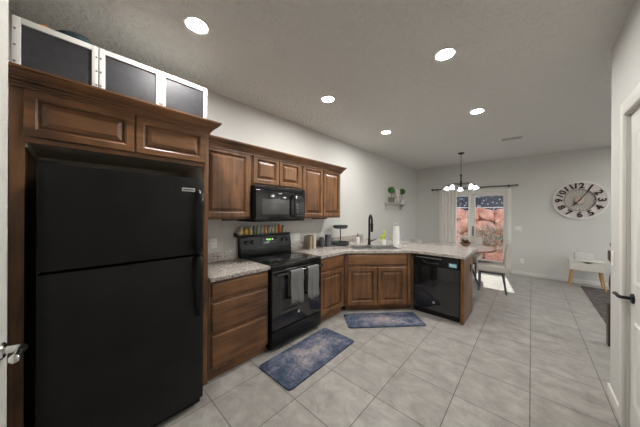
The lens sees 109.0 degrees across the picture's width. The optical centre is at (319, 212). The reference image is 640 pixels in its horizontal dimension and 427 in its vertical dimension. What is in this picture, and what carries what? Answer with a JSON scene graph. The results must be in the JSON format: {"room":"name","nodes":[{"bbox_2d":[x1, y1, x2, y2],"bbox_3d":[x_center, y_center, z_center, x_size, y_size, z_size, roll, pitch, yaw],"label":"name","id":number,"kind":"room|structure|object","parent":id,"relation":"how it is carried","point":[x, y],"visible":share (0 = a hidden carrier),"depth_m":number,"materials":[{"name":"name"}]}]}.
{"room":"kitchen","nodes":[
{"label":"kitchen","id":0,"kind":"room"},
{"bbox_2d":[7,12,10,426],"bbox_3d":[-1.153,0.060,0.352,3.130,2.840,0.450,0,0,43],"label":"wall","id":1,"kind":"structure","parent":0,"point":[9,15],"depth_m":1.54,"materials":[{"name":"grey paint"}]},
{"bbox_2d":[0,0,27,426],"bbox_3d":[-1.036,0.257,0.662,0.110,2.432,0.780,0,0,-40],"label":"door","id":2,"kind":"structure","parent":1,"relation":"in","point":[18,349],"depth_m":0.92,"materials":[{"name":"white paint"}]},
{"bbox_2d":[10,15,416,258],"bbox_3d":[0.294,0.067,4.307,0.120,2.840,8.220,0,0,43],"label":"wall","id":3,"kind":"structure","parent":0,"point":[365,183],"depth_m":4.14,"materials":[{"name":"grey paint"}]},
{"bbox_2d":[210,238,216,248],"bbox_3d":[-1.208,0.355,2.592,0.009,0.115,0.072,0,0,43],"label":"outlet","id":4,"kind":"object","parent":3,"relation":"attached to","point":[213,241],"visible":1,"depth_m":2.59,"materials":[{"name":"white plastic"}]},
{"bbox_2d":[208,250,234,262],"bbox_3d":[-1.213,0.512,2.574,0.020,0.104,0.538,0,0,43],"label":"backsplash","id":5,"kind":"structure","parent":3,"relation":"attached to","point":[225,255],"depth_m":2.64,"materials":[{"name":"stone"}]},
{"bbox_2d":[208,146,250,219],"bbox_3d":[-1.084,-0.304,2.474,0.338,0.760,0.569,0,0,43],"label":"upper cabinet","id":6,"kind":"object","parent":3,"relation":"attached to","point":[229,172],"visible":0.58,"depth_m":2.37,"materials":[{"name":"brown wood"}]},
{"bbox_2d":[222,219,243,220],"bbox_3d":[-0.971,0.086,2.558,0.070,0.016,0.235,0,0,43],"label":"light bar","id":7,"kind":"object","parent":6,"relation":"attached to","point":[222,219],"visible":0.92,"depth_m":2.51,"materials":[{"name":"black metal"}]},
{"bbox_2d":[251,155,300,188],"bbox_3d":[-0.629,-0.495,2.964,0.338,0.375,0.764,0,0,43],"label":"upper cabinet","id":8,"kind":"object","parent":3,"relation":"attached to","point":[264,171],"visible":0.67,"depth_m":2.81,"materials":[{"name":"brown wood"}]},
{"bbox_2d":[237,185,304,221],"bbox_3d":[-0.585,-0.096,2.919,0.465,0.417,0.756,0,0,43],"label":"microwave","id":9,"kind":"object","parent":8,"relation":"attached to","point":[268,203],"visible":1,"depth_m":2.73,"materials":[{"name":"black"}]},
{"bbox_2d":[294,233,299,240],"bbox_3d":[-0.357,0.379,3.511,0.009,0.115,0.118,0,0,43],"label":"outlet","id":10,"kind":"object","parent":3,"relation":"attached to","point":[296,235],"visible":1,"depth_m":3.50,"materials":[{"name":"white plastic"}]},
{"bbox_2d":[301,166,339,217],"bbox_3d":[-0.073,-0.295,3.566,0.338,0.770,0.872,0,0,43],"label":"upper cabinet","id":11,"kind":"object","parent":3,"relation":"attached to","point":[321,187],"visible":0.77,"depth_m":3.42,"materials":[{"name":"brown wood"}]},
{"bbox_2d":[208,134,346,173],"bbox_3d":[-0.475,-0.686,3.080,0.406,0.098,2.270,0,0,43],"label":"crown molding","id":12,"kind":"structure","parent":11,"relation":"attached to","point":[214,141],"depth_m":2.68,"materials":[{"name":"brown wood"}]},
{"bbox_2d":[291,234,362,249],"bbox_3d":[0.228,0.519,4.131,0.020,0.104,2.024,0,0,43],"label":"backsplash","id":13,"kind":"structure","parent":3,"relation":"attached to","point":[297,245],"depth_m":4.11,"materials":[{"name":"stone"}]},
{"bbox_2d":[384,202,406,209],"bbox_3d":[1.971,-0.144,5.917,0.150,0.178,1.060,0,0,43],"label":"wall shelf","id":14,"kind":"object","parent":3,"relation":"attached to","point":[387,204],"visible":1,"depth_m":5.64,"materials":[{"name":"grey wood"}]},
{"bbox_2d":[388,187,394,202],"bbox_3d":[1.795,-0.434,5.726,0.156,0.400,0.161,0,0,43],"label":"topiary","id":15,"kind":"object","parent":14,"relation":"on","point":[391,190],"visible":0.98,"depth_m":5.68,"materials":[{"name":"green plant"}]},
{"bbox_2d":[389,197,394,202],"bbox_3d":[1.794,-0.299,5.727,0.110,0.130,0.110,0,0,43],"label":"planter","id":16,"kind":"object","parent":15,"relation":"attached to","point":[391,199],"depth_m":5.68,"materials":[{"name":"beige ceramic"}]},
{"bbox_2d":[394,186,400,202],"bbox_3d":[2.029,-0.456,5.973,0.130,0.446,0.315,0,0,43],"label":"vase","id":17,"kind":"object","parent":14,"relation":"on","point":[397,189],"visible":0.98,"depth_m":5.93,"materials":[{"name":"ceramic"}]},
{"bbox_2d":[400,189,404,202],"bbox_3d":[2.230,-0.432,6.196,0.156,0.400,0.161,0,0,43],"label":"topiary","id":18,"kind":"object","parent":14,"relation":"on","point":[402,191],"visible":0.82,"depth_m":6.15,"materials":[{"name":"green plant"}]},
{"bbox_2d":[9,0,634,168],"bbox_3d":[2.979,-1.390,1.827,7.420,0.100,8.220,0,0,43],"label":"ceiling","id":19,"kind":"structure","parent":0,"point":[540,71],"depth_m":2.04,"materials":[{"name":"white paint"}]},
{"bbox_2d":[184,15,209,33],"bbox_3d":[-0.893,-1.354,1.658,0.168,0.009,0.168,0,0,43],"label":"recessed light","id":20,"kind":"object","parent":19,"relation":"in","point":[196,24],"visible":1,"depth_m":1.65,"materials":[{"name":"white"}]},
{"bbox_2d":[321,95,334,102],"bbox_3d":[0.096,-1.349,2.733,0.168,0.009,0.168,0,0,43],"label":"recessed light","id":21,"kind":"object","parent":19,"relation":"in","point":[327,99],"visible":1,"depth_m":2.73,"materials":[{"name":"white"}]},
{"bbox_2d":[381,130,390,133],"bbox_3d":[1.112,-1.345,3.846,0.168,0.009,0.168,0,0,43],"label":"recessed light","id":22,"kind":"object","parent":19,"relation":"in","point":[384,131],"visible":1,"depth_m":3.85,"materials":[{"name":"white"}]},
{"bbox_2d":[434,47,456,60],"bbox_3d":[1.067,-1.345,1.948,0.168,0.009,0.168,0,0,43],"label":"recessed light","id":23,"kind":"object","parent":19,"relation":"in","point":[446,53],"visible":1,"depth_m":1.94,"materials":[{"name":"white"}]},
{"bbox_2d":[443,152,478,190],"bbox_3d":[3.183,-0.915,5.190,0.702,0.848,0.716,0,0,43],"label":"chandelier","id":24,"kind":"object","parent":19,"relation":"hanging from","point":[471,186],"visible":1,"depth_m":5.14,"materials":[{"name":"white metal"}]},
{"bbox_2d":[469,108,484,113],"bbox_3d":[2.088,-1.340,3.036,0.168,0.009,0.168,0,0,43],"label":"recessed light","id":25,"kind":"object","parent":19,"relation":"in","point":[479,110],"visible":1,"depth_m":3.04,"materials":[{"name":"white"}]},
{"bbox_2d":[500,135,523,141],"bbox_3d":[3.481,-1.333,4.143,0.330,0.010,0.180,0,0,43],"label":"ceiling vent","id":26,"kind":"object","parent":19,"relation":"in","point":[521,136],"visible":1,"depth_m":4.13,"materials":[{"name":"grey metal"}]},
{"bbox_2d":[33,268,620,426],"bbox_3d":[2.965,1.560,1.827,7.420,0.120,8.220,0,0,43],"label":"floor","id":27,"kind":"structure","parent":0,"point":[536,354],"depth_m":2.08,"materials":[{"name":"tile"}]},
{"bbox_2d":[8,61,221,426],"bbox_3d":[-1.478,0.353,1.799,0.680,2.249,1.105,0,0,43],"label":"tall cabinet","id":28,"kind":"object","parent":27,"relation":"on","point":[65,121],"visible":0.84,"depth_m":1.43,"materials":[{"name":"brown wood"}]},
{"bbox_2d":[12,14,97,86],"bbox_3d":[-1.680,-0.929,1.475,0.304,0.312,0.340,0,0,43],"label":"storage box","id":29,"kind":"object","parent":28,"relation":"on","point":[34,45],"visible":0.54,"depth_m":1.36,"materials":[{"name":"white"}]},
{"bbox_2d":[39,24,98,52],"bbox_3d":[-1.600,-1.121,1.493,0.254,0.071,0.193,0,0,-25],"label":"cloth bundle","id":30,"kind":"object","parent":29,"relation":"on","point":[69,33],"visible":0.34,"depth_m":1.43,"materials":[{"name":"blue fabric"}]},
{"bbox_2d":[98,48,160,104],"bbox_3d":[-1.446,-0.928,1.728,0.304,0.312,0.340,0,0,43],"label":"storage box","id":31,"kind":"object","parent":28,"relation":"on","point":[117,73],"visible":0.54,"depth_m":1.62,"materials":[{"name":"silver metal"}]},
{"bbox_2d":[161,71,206,118],"bbox_3d":[-1.213,-0.927,1.980,0.304,0.312,0.340,0,0,43],"label":"storage box","id":32,"kind":"object","parent":28,"relation":"on","point":[178,94],"visible":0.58,"depth_m":1.87,"materials":[{"name":"silver metal"}]},
{"bbox_2d":[36,159,203,426],"bbox_3d":[-1.418,0.602,1.691,0.807,1.750,0.815,0,0,43],"label":"refrigerator","id":33,"kind":"object","parent":27,"relation":"on","point":[120,285],"visible":1,"depth_m":1.39,"materials":[{"name":"black metal"}]},
{"bbox_2d":[207,270,267,380],"bbox_3d":[-0.971,1.042,2.394,0.620,0.875,0.610,0,0,43],"label":"base cabinet","id":34,"kind":"object","parent":27,"relation":"on","point":[237,306],"visible":0.73,"depth_m":2.15,"materials":[{"name":"brown wood"}]},
{"bbox_2d":[208,250,269,282],"bbox_3d":[-0.961,0.532,2.389,0.642,0.142,0.609,0,0,43],"label":"countertop","id":35,"kind":"structure","parent":34,"relation":"on","point":[223,265],"depth_m":2.37,"materials":[{"name":"stone"}]},
{"bbox_2d":[238,233,322,349],"bbox_3d":[-0.474,0.894,2.852,0.722,1.177,0.798,0,0,43],"label":"stove","id":36,"kind":"object","parent":27,"relation":"on","point":[286,321],"visible":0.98,"depth_m":2.68,"materials":[{"name":"black metal"}]},
{"bbox_2d":[234,229,289,237],"bbox_3d":[-0.737,0.278,3.015,0.100,0.050,0.795,0,0,43],"label":"spice rack","id":37,"kind":"object","parent":36,"relation":"on","point":[285,232],"visible":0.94,"depth_m":2.92,"materials":[{"name":"black metal"}]},
{"bbox_2d":[238,227,243,235],"bbox_3d":[-0.966,0.237,2.777,0.068,0.108,0.067,0,0,43],"label":"spice jar","id":38,"kind":"object","parent":37,"relation":"on","point":[240,229],"visible":0.91,"depth_m":2.75,"materials":[{"name":"beige glass"}]},
{"bbox_2d":[244,227,247,234],"bbox_3d":[-0.918,0.238,2.828,0.060,0.105,0.059,0,0,43],"label":"spice jar","id":39,"kind":"object","parent":37,"relation":"on","point":[245,228],"visible":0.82,"depth_m":2.81,"materials":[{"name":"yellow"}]},
{"bbox_2d":[248,227,252,234],"bbox_3d":[-0.876,0.237,2.874,0.052,0.108,0.051,0,0,43],"label":"spice jar","id":40,"kind":"object","parent":37,"relation":"on","point":[250,231],"visible":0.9,"depth_m":2.86,"materials":[{"name":"beige glass"}]},
{"bbox_2d":[256,226,259,233],"bbox_3d":[-0.803,0.236,2.953,0.052,0.110,0.051,0,0,43],"label":"spice jar","id":41,"kind":"object","parent":37,"relation":"on","point":[257,227],"visible":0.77,"depth_m":2.93,"materials":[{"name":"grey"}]},
{"bbox_2d":[234,232,289,237],"bbox_3d":[-0.737,0.292,3.015,0.100,0.022,0.795,0,0,43],"label":"shelf","id":42,"kind":"object","parent":37,"relation":"attached to","point":[280,232],"depth_m":2.92,"materials":[{"name":"black metal"}]},
{"bbox_2d":[278,224,281,232],"bbox_3d":[-0.567,0.234,3.208,0.066,0.118,0.065,0,0,43],"label":"spice jar","id":43,"kind":"object","parent":37,"relation":"on","point":[279,225],"visible":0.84,"depth_m":3.18,"materials":[{"name":"orange glass"}]},
{"bbox_2d":[243,251,320,267],"bbox_3d":[-0.465,0.575,2.870,0.612,0.019,0.762,0,0,43],"label":"cooktop","id":44,"kind":"object","parent":36,"relation":"in","point":[275,259],"depth_m":2.79,"materials":[{"name":"black glass"}]},
{"bbox_2d":[288,268,303,304],"bbox_3d":[-0.260,0.838,2.555,0.065,0.396,0.199,0,0,43],"label":"towel","id":45,"kind":"object","parent":36,"relation":"hanging from","point":[296,278],"visible":0.99,"depth_m":2.54,"materials":[{"name":"grey fabric"}]},
{"bbox_2d":[305,264,319,299],"bbox_3d":[-0.087,0.842,2.743,0.064,0.402,0.188,0,0,43],"label":"towel","id":46,"kind":"object","parent":36,"relation":"hanging from","point":[312,273],"visible":1,"depth_m":2.72,"materials":[{"name":"grey fabric"}]},
{"bbox_2d":[259,328,353,390],"bbox_3d":[-0.096,1.477,2.399,0.455,0.014,0.985,0,0,41],"label":"floor mat","id":47,"kind":"object","parent":27,"relation":"on","point":[294,365],"visible":1,"depth_m":2.29,"materials":[{"name":"blue fabric"}]},
{"bbox_2d":[320,254,343,321],"bbox_3d":[-0.049,1.047,3.390,0.620,0.875,0.564,0,0,43],"label":"base cabinet","id":48,"kind":"object","parent":27,"relation":"on","point":[332,270],"visible":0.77,"depth_m":3.18,"materials":[{"name":"brown wood"}]},
{"bbox_2d":[344,253,410,309],"bbox_3d":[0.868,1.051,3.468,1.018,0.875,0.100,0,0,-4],"label":"base cabinet","id":49,"kind":"object","parent":27,"relation":"on","point":[371,280],"visible":0.91,"depth_m":3.42,"materials":[{"name":"brown wood"}]},
{"bbox_2d":[344,312,425,328],"bbox_3d":[0.869,1.482,3.148,1.040,0.014,0.400,0,0,-4],"label":"floor mat","id":50,"kind":"object","parent":27,"relation":"on","point":[390,319],"visible":1,"depth_m":3.11,"materials":[{"name":"blue fabric"}]},
{"bbox_2d":[411,238,421,242],"bbox_3d":[2.286,1.042,4.900,0.511,0.914,0.470,0,0,-3],"label":"dining chair","id":51,"kind":"object","parent":27,"relation":"on","point":[412,239],"visible":0.02,"depth_m":4.87,"materials":[{"name":"beige fabric"}]},
{"bbox_2d":[413,253,460,322],"bbox_3d":[1.818,1.060,3.446,0.614,0.867,0.596,0,0,43],"label":"dishwasher","id":52,"kind":"object","parent":27,"relation":"on","point":[436,279],"visible":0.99,"depth_m":3.22,"materials":[{"name":"black metal"}]},
{"bbox_2d":[411,253,472,324],"bbox_3d":[1.375,1.054,3.910,2.004,0.875,0.617,0,0,43],"label":"base cabinet","id":53,"kind":"object","parent":27,"relation":"on","point":[466,292],"visible":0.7,"depth_m":3.18,"materials":[{"name":"brown wood"}]},
{"bbox_2d":[291,234,477,258],"bbox_3d":[1.043,0.542,3.540,2.019,0.142,2.264,0,0,43],"label":"countertop","id":54,"kind":"structure","parent":53,"relation":"on","point":[458,252],"depth_m":3.50,"materials":[{"name":"stone"}]},
{"bbox_2d":[305,235,311,248],"bbox_3d":[-0.183,0.469,3.558,0.130,0.200,0.036,0,0,43],"label":"book","id":55,"kind":"object","parent":54,"relation":"on","point":[308,239],"visible":0.98,"depth_m":3.53,"materials":[{"name":"beige paper"}]},
{"bbox_2d":[313,235,315,248],"bbox_3d":[-0.129,0.466,3.617,0.130,0.208,0.055,0,0,43],"label":"book","id":56,"kind":"object","parent":54,"relation":"on","point":[314,236],"visible":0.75,"depth_m":3.57,"materials":[{"name":"beige paper"}]},
{"bbox_2d":[319,237,323,246],"bbox_3d":[0.027,0.493,3.748,0.082,0.155,0.082,0,0,43],"label":"canister","id":57,"kind":"object","parent":54,"relation":"on","point":[321,239],"visible":1,"depth_m":3.71,"materials":[{"name":"grey metal"}]},
{"bbox_2d":[325,234,330,246],"bbox_3d":[0.134,0.473,3.806,0.111,0.195,0.111,0,0,43],"label":"canister","id":58,"kind":"object","parent":54,"relation":"on","point":[327,236],"visible":1,"depth_m":3.76,"materials":[{"name":"grey metal"}]},
{"bbox_2d":[331,225,348,245],"bbox_3d":[0.355,0.400,3.970,0.316,0.343,0.316,0,0,43],"label":"tiered tray","id":59,"kind":"object","parent":54,"relation":"on","point":[337,243],"visible":1,"depth_m":3.89,"materials":[{"name":"black metal"}]},
{"bbox_2d":[331,241,348,245],"bbox_3d":[0.354,0.543,3.970,0.316,0.057,0.316,0,0,43],"label":"tray","id":60,"kind":"object","parent":59,"relation":"on","point":[338,243],"depth_m":3.88,"materials":[{"name":"black metal"}]},
{"bbox_2d":[333,225,347,228],"bbox_3d":[0.355,0.258,3.970,0.260,0.058,0.260,0,0,43],"label":"tray","id":61,"kind":"object","parent":59,"relation":"on","point":[334,226],"depth_m":3.88,"materials":[{"name":"black metal"}]},
{"bbox_2d":[356,233,359,244],"bbox_3d":[0.661,0.474,4.006,0.073,0.199,0.073,0,0,-42],"label":"soap dispenser","id":62,"kind":"object","parent":54,"relation":"on","point":[357,237],"visible":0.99,"depth_m":3.98,"materials":[{"name":"white"}]},
{"bbox_2d":[356,237,359,244],"bbox_3d":[0.661,0.502,4.006,0.074,0.142,0.074,0,0,-4],"label":"bottle","id":63,"kind":"object","parent":62,"relation":"on","point":[357,238],"depth_m":3.98,"materials":[{"name":"white"}]},
{"bbox_2d":[367,214,375,244],"bbox_3d":[0.920,0.305,3.946,0.160,0.538,0.206,0,0,-4],"label":"faucet","id":64,"kind":"object","parent":54,"relation":"on","point":[370,215],"visible":0.99,"depth_m":4.00,"materials":[{"name":"black metal"}]},
{"bbox_2d":[347,245,400,248],"bbox_3d":[0.860,0.666,3.740,0.790,0.196,0.395,0,0,-4],"label":"sink","id":65,"kind":"object","parent":54,"relation":"in","point":[350,246],"visible":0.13,"depth_m":3.90,"materials":[{"name":"silver metal"}]},
{"bbox_2d":[381,231,385,244],"bbox_3d":[1.119,0.450,4.032,0.096,0.252,0.092,0,0,-4],"label":"plant pot","id":66,"kind":"object","parent":54,"relation":"on","point":[383,241],"visible":1,"depth_m":4.01,"materials":[{"name":"white ceramic"}]},
{"bbox_2d":[391,223,400,245],"bbox_3d":[1.326,0.383,3.971,0.176,0.387,0.176,0,0,-4],"label":"paper towel holder","id":67,"kind":"object","parent":54,"relation":"on","point":[396,229],"visible":0.98,"depth_m":3.92,"materials":[{"name":"white paper"}]},
{"bbox_2d":[427,242,496,284],"bbox_3d":[2.967,1.120,4.948,1.368,0.760,1.368,0,0,43],"label":"dining table","id":68,"kind":"object","parent":27,"relation":"on","point":[481,248],"visible":0.4,"depth_m":4.91,"materials":[{"name":"brown wood"}]},
{"bbox_2d":[460,236,481,280],"bbox_3d":[3.447,1.047,5.315,0.511,0.914,0.470,0,0,-43],"label":"dining chair","id":69,"kind":"object","parent":27,"relation":"on","point":[474,240],"visible":0.35,"depth_m":5.31,"materials":[{"name":"beige fabric"}]},
{"bbox_2d":[477,243,510,294],"bbox_3d":[3.341,1.047,4.401,0.511,0.914,0.470,0,0,37],"label":"dining chair","id":70,"kind":"object","parent":27,"relation":"on","point":[490,267],"visible":1,"depth_m":4.22,"materials":[{"name":"beige fabric"}]},
{"bbox_2d":[567,257,606,291],"bbox_3d":[5.344,1.239,4.586,0.484,0.548,0.340,0,0,43],"label":"side table","id":71,"kind":"object","parent":27,"relation":"on","point":[599,266],"visible":0.98,"depth_m":4.49,"materials":[{"name":"grey paint"}]},
{"bbox_2d":[574,252,593,260],"bbox_3d":[5.337,0.897,4.621,0.250,0.135,0.120,0,0,43],"label":"box","id":72,"kind":"object","parent":71,"relation":"on","point":[577,255],"visible":1,"depth_m":4.58,"materials":[{"name":"grey"}]},
{"bbox_2d":[581,286,610,322],"bbox_3d":[5.052,1.506,2.307,2.810,0.005,3.860,0,0,43],"label":"rug","id":73,"kind":"object","parent":27,"relation":"on","point":[598,297],"visible":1,"depth_m":4.02,"materials":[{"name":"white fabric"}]},
{"bbox_2d":[606,243,610,346],"bbox_3d":[3.284,0.877,2.543,0.104,1.235,0.104,0,0,43],"label":"newel post","id":74,"kind":"object","parent":27,"relation":"on","point":[608,304],"visible":0.15,"depth_m":2.56,"materials":[{"name":"brown wood"}]},
{"bbox_2d":[416,146,610,282],"bbox_3d":[5.757,0.093,4.747,7.300,2.840,0.150,0,0,43],"label":"wall","id":75,"kind":"structure","parent":0,"point":[546,240],"depth_m":5.27,"materials":[{"name":"grey paint"}]},
{"bbox_2d":[439,188,510,272],"bbox_3d":[4.103,0.458,6.167,1.625,2.095,0.012,0,0,43],"label":"trim","id":76,"kind":"structure","parent":75,"relation":"attached to","point":[506,189],"depth_m":5.64,"materials":[{"name":"white paint"}]},
{"bbox_2d":[431,184,518,190],"bbox_3d":[4.048,-0.650,6.142,1.966,0.070,0.130,0,0,43],"label":"curtain rod","id":77,"kind":"object","parent":75,"relation":"attached to","point":[509,185],"visible":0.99,"depth_m":5.78,"materials":[{"name":"brown metal"}]},
{"bbox_2d":[439,188,456,242],"bbox_3d":[3.613,0.408,6.454,0.444,2.160,0.107,0,0,43],"label":"curtain","id":78,"kind":"object","parent":77,"relation":"hanging from","point":[448,199],"visible":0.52,"depth_m":6.43,"materials":[{"name":"white fabric"}]},
{"bbox_2d":[457,191,507,267],"bbox_3d":[4.158,0.488,6.226,1.505,2.035,0.110,0,0,43],"label":"door","id":79,"kind":"structure","parent":75,"relation":"in","point":[471,196],"depth_m":6.11,"materials":[{"name":"white paint"}]},
{"bbox_2d":[512,270,608,286],"bbox_3d":[6.502,1.474,3.939,4.900,0.085,0.014,0,0,43],"label":"baseboard","id":80,"kind":"structure","parent":75,"relation":"attached to","point":[581,281],"depth_m":5.06,"materials":[{"name":"white paint"}]},
{"bbox_2d":[553,181,609,218],"bbox_3d":[5.509,-0.253,4.844,0.804,0.804,0.043,0,0,43],"label":"wall clock","id":81,"kind":"object","parent":75,"relation":"attached to","point":[579,195],"visible":1,"depth_m":4.83,"materials":[{"name":"white wood"}]},
{"bbox_2d":[610,0,639,426],"bbox_3d":[2.748,0.079,-0.807,4.170,2.840,3.450,0,0,43],"label":"wall","id":82,"kind":"structure","parent":0,"point":[626,48],"depth_m":1.65,"materials":[{"name":"grey paint"}]},
{"bbox_2d":[607,383,618,418],"bbox_3d":[2.309,1.454,1.718,0.134,0.085,0.360,0,0,43],"label":"baseboard","id":83,"kind":"structure","parent":82,"relation":"attached to","point":[614,401],"depth_m":1.75,"materials":[{"name":"white paint"}]},
{"bbox_2d":[611,251,614,265],"bbox_3d":[2.327,0.367,1.816,0.010,0.115,0.072,0,0,43],"label":"light switch","id":84,"kind":"object","parent":82,"relation":"attached to","point":[612,252],"visible":1,"depth_m":1.79,"materials":[{"name":"white plastic"}]},
{"bbox_2d":[612,106,639,426],"bbox_3d":[1.842,0.410,1.286,0.106,2.153,0.886,0,0,43],"label":"door","id":85,"kind":"structure","parent":82,"relation":"in","point":[634,297],"depth_m":1.47,"materials":[{"name":"white paint"}]},
{"bbox_2d":[619,83,639,426],"bbox_3d":[1.853,0.367,1.222,0.138,2.255,0.994,0,0,43],"label":"trim","id":86,"kind":"structure","parent":82,"relation":"attached to","point":[633,98],"depth_m":1.58,"materials":[{"name":"white paint"}]},
{"label":"outside","id":87,"kind":"structure","parent":0,"visible":0},
{"bbox_3d":[5.261,1.601,7.162,11.300,0.100,2.730,0,0,43],"label":"ground","id":88,"kind":"structure","parent":87,"visible":0},
{"bbox_2d":[457,207,502,261],"bbox_3d":[5.321,0.769,8.078,7.338,1.892,0.955,0,0,43],"label":"stone wall","id":89,"kind":"structure","parent":88,"relation":"on","point":[492,216],"depth_m":7.60,"materials":[{"name":"stone"}]},
{"bbox_2d":[458,219,502,253],"bbox_3d":[5.583,0.943,7.326,2.370,1.506,0.314,0,0,43],"label":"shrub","id":90,"kind":"object","parent":89,"relation":"attached to","point":[492,229],"visible":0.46,"depth_m":7.36,"materials":[{"name":"green plant"}]},
{"bbox_2d":[457,195,502,209],"bbox_3d":[5.538,-0.168,8.556,6.200,3.440,0.100,0,0,43],"label":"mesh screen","id":91,"kind":"object","parent":88,"relation":"on","point":[487,202],"visible":0.09,"depth_m":8.16,"materials":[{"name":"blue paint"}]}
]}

